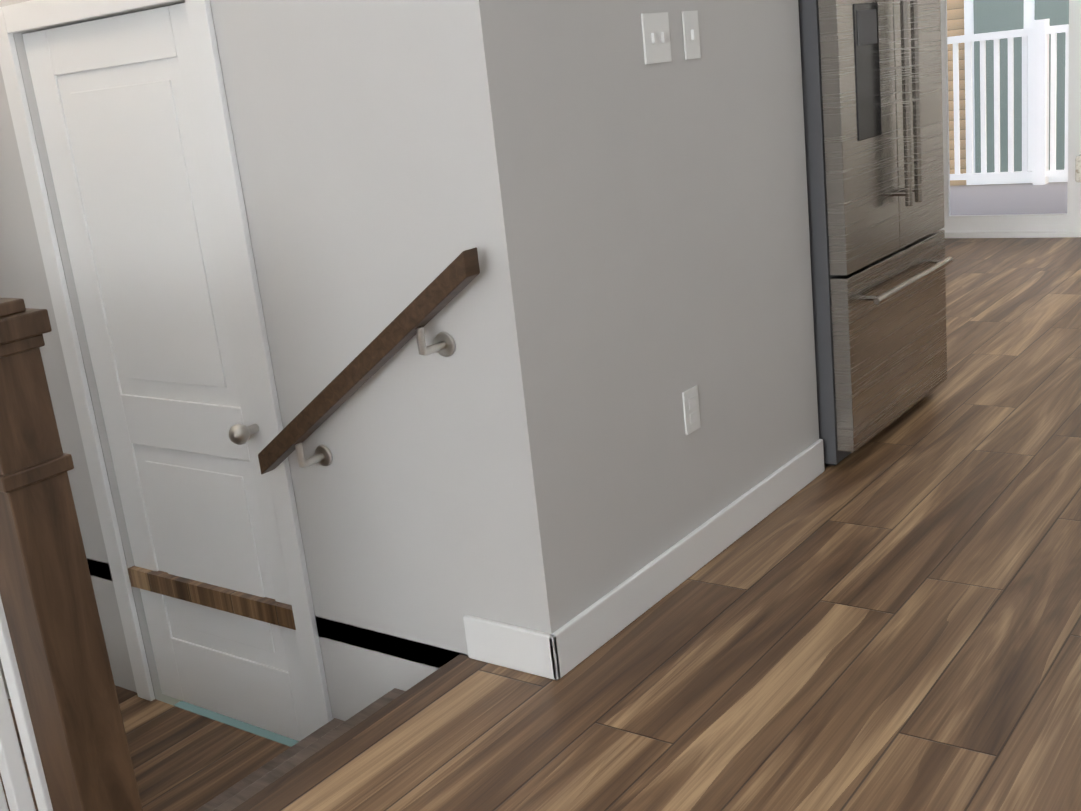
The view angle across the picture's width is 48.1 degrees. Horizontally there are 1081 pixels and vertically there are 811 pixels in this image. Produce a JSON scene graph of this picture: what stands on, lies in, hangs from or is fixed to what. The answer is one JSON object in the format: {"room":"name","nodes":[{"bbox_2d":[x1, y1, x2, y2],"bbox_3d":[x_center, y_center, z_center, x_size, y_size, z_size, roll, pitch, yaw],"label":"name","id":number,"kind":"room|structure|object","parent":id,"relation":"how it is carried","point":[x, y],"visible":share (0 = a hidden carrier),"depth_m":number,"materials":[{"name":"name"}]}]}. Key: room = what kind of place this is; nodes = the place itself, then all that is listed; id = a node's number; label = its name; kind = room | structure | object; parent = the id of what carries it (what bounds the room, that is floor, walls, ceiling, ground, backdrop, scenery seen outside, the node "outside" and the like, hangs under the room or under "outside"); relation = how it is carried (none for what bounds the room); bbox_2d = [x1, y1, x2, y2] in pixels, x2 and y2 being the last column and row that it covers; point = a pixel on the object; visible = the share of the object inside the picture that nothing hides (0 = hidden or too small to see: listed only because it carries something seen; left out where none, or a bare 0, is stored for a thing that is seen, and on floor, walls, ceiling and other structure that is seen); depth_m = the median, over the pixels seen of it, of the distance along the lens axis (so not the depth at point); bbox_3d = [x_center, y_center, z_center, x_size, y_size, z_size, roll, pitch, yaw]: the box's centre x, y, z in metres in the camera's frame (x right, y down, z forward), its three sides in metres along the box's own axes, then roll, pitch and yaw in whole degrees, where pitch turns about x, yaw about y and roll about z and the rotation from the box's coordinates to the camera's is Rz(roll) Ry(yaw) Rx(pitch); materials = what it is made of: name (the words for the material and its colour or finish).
{"room":"stair landing hallway","nodes":[
{"label":"stair landing hallway","id":0,"kind":"room"},
{"bbox_2d":[0,685,289,810],"bbox_3d":[-1.639,1.369,2.520,1.900,0.050,2.740,5,19,36],"label":"floor","id":1,"kind":"structure","parent":0,"point":[183,759],"depth_m":3.48,"materials":[{"name":"brown wood"}]},
{"bbox_2d":[195,654,468,810],"bbox_3d":[-0.635,0.935,2.741,0.550,0.448,0.986,5,19,36],"label":"stairs","id":2,"kind":"structure","parent":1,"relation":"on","point":[259,785],"depth_m":2.82,"materials":[{"name":"brown wood"}]},
{"bbox_2d":[0,0,818,720],"bbox_3d":[0.374,-1.650,1.496,6.200,6.150,12.300,5,19,36],"label":"wall","id":3,"kind":"structure","parent":0,"point":[606,200],"depth_m":2.85,"materials":[{"name":"beige paint"}]},
{"bbox_2d":[0,0,332,740],"bbox_3d":[-1.025,-0.047,3.333,0.900,2.099,0.128,5,19,36],"label":"door","id":4,"kind":"structure","parent":3,"relation":"attached to","point":[136,126],"depth_m":3.31,"materials":[{"name":"white wood"}]},
{"bbox_2d":[258,247,479,473],"bbox_3d":[-0.397,-0.083,2.769,0.750,0.563,0.103,5,19,36],"label":"handrail","id":5,"kind":"object","parent":3,"relation":"attached to","point":[439,293],"visible":1,"depth_m":2.67,"materials":[{"name":"brown wood"}]},
{"bbox_2d":[641,12,671,63],"bbox_3d":[0.281,-0.880,2.895,0.013,0.115,0.118,5,19,36],"label":"switch plate","id":6,"kind":"object","parent":3,"relation":"attached to","point":[656,38],"visible":1,"depth_m":2.89,"materials":[{"name":"white plastic"}]},
{"bbox_2d":[535,439,824,679],"bbox_3d":[0.465,0.365,3.301,0.015,0.110,1.495,5,19,36],"label":"baseboard","id":7,"kind":"structure","parent":3,"relation":"attached to","point":[563,650],"depth_m":3.11,"materials":[{"name":"white wood"}]},
{"bbox_2d":[681,10,700,59],"bbox_3d":[0.380,-0.927,3.025,0.013,0.115,0.072,5,19,36],"label":"switch plate","id":8,"kind":"object","parent":3,"relation":"attached to","point":[691,34],"visible":1,"depth_m":3.02,"materials":[{"name":"white plastic"}]},
{"bbox_2d":[682,385,700,434],"bbox_3d":[0.397,0.013,3.170,0.007,0.115,0.072,5,19,36],"label":"electrical outlet plate","id":9,"kind":"object","parent":3,"relation":"attached to","point":[691,410],"visible":1,"depth_m":3.16,"materials":[{"name":"white plastic"}]},
{"bbox_2d":[939,0,1080,237],"bbox_3d":[3.144,-2.253,7.093,1.990,2.539,0.150,5,19,36],"label":"glass door","id":10,"kind":"structure","parent":3,"relation":"attached to","point":[1057,225],"depth_m":7.54,"materials":[{"name":"clear glass"}]},
{"bbox_2d":[87,237,1080,810],"bbox_3d":[0.641,0.750,2.162,6.200,0.060,12.300,5,19,36],"label":"floor","id":11,"kind":"structure","parent":0,"point":[887,617],"depth_m":2.74,"materials":[{"name":"brown wood"}]},
{"bbox_2d":[0,298,142,810],"bbox_3d":[-1.089,0.343,2.160,0.934,1.090,0.132,5,19,36],"label":"guard railing","id":12,"kind":"object","parent":11,"relation":"on","point":[55,662],"visible":1,"depth_m":1.88,"materials":[{"name":"brown wood"}]},
{"bbox_2d":[798,0,952,465],"bbox_3d":[0.899,-0.805,4.166,0.802,1.800,0.900,5,19,36],"label":"refrigerator","id":13,"kind":"object","parent":11,"relation":"on","point":[872,94],"visible":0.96,"depth_m":3.84,"materials":[{"name":"silver metal"}]},
{"label":"outside","id":14,"kind":"structure","parent":0,"visible":0},
{"bbox_2d":[173,701,298,746],"bbox_3d":[5.696,2.947,4.330,80.000,0.100,100.000,5,19,36],"label":"ground","id":15,"kind":"structure","parent":14,"point":[267,734],"depth_m":9.23,"materials":[{"name":"grey"}]},
{"bbox_2d":[947,0,1068,185],"bbox_3d":[7.115,-5.747,11.966,20.000,12.200,0.280,5,19,36],"label":"facade","id":16,"kind":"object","parent":15,"relation":"on","point":[996,17],"depth_m":13.94,"materials":[{"name":"beige"}]},
{"bbox_2d":[947,19,1068,214],"bbox_3d":[3.735,-2.064,8.832,6.800,1.450,3.050,5,19,36],"label":"deck","id":17,"kind":"object","parent":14,"point":[1054,194],"depth_m":10.22,"materials":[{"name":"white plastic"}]},
{"bbox_3d":[2.181,0.187,1.427,2.639,1.080,0.150,5,19,36],"label":"wall","id":18,"kind":"structure","parent":0,"visible":0},
{"bbox_2d":[1075,154,1080,181],"bbox_3d":[2.046,-0.168,1.252,2.697,0.362,0.480,5,19,36],"label":"countertop","id":19,"kind":"structure","parent":18,"relation":"on","point":[1078,168],"depth_m":1.82,"materials":[{"name":"stone"}]}
]}

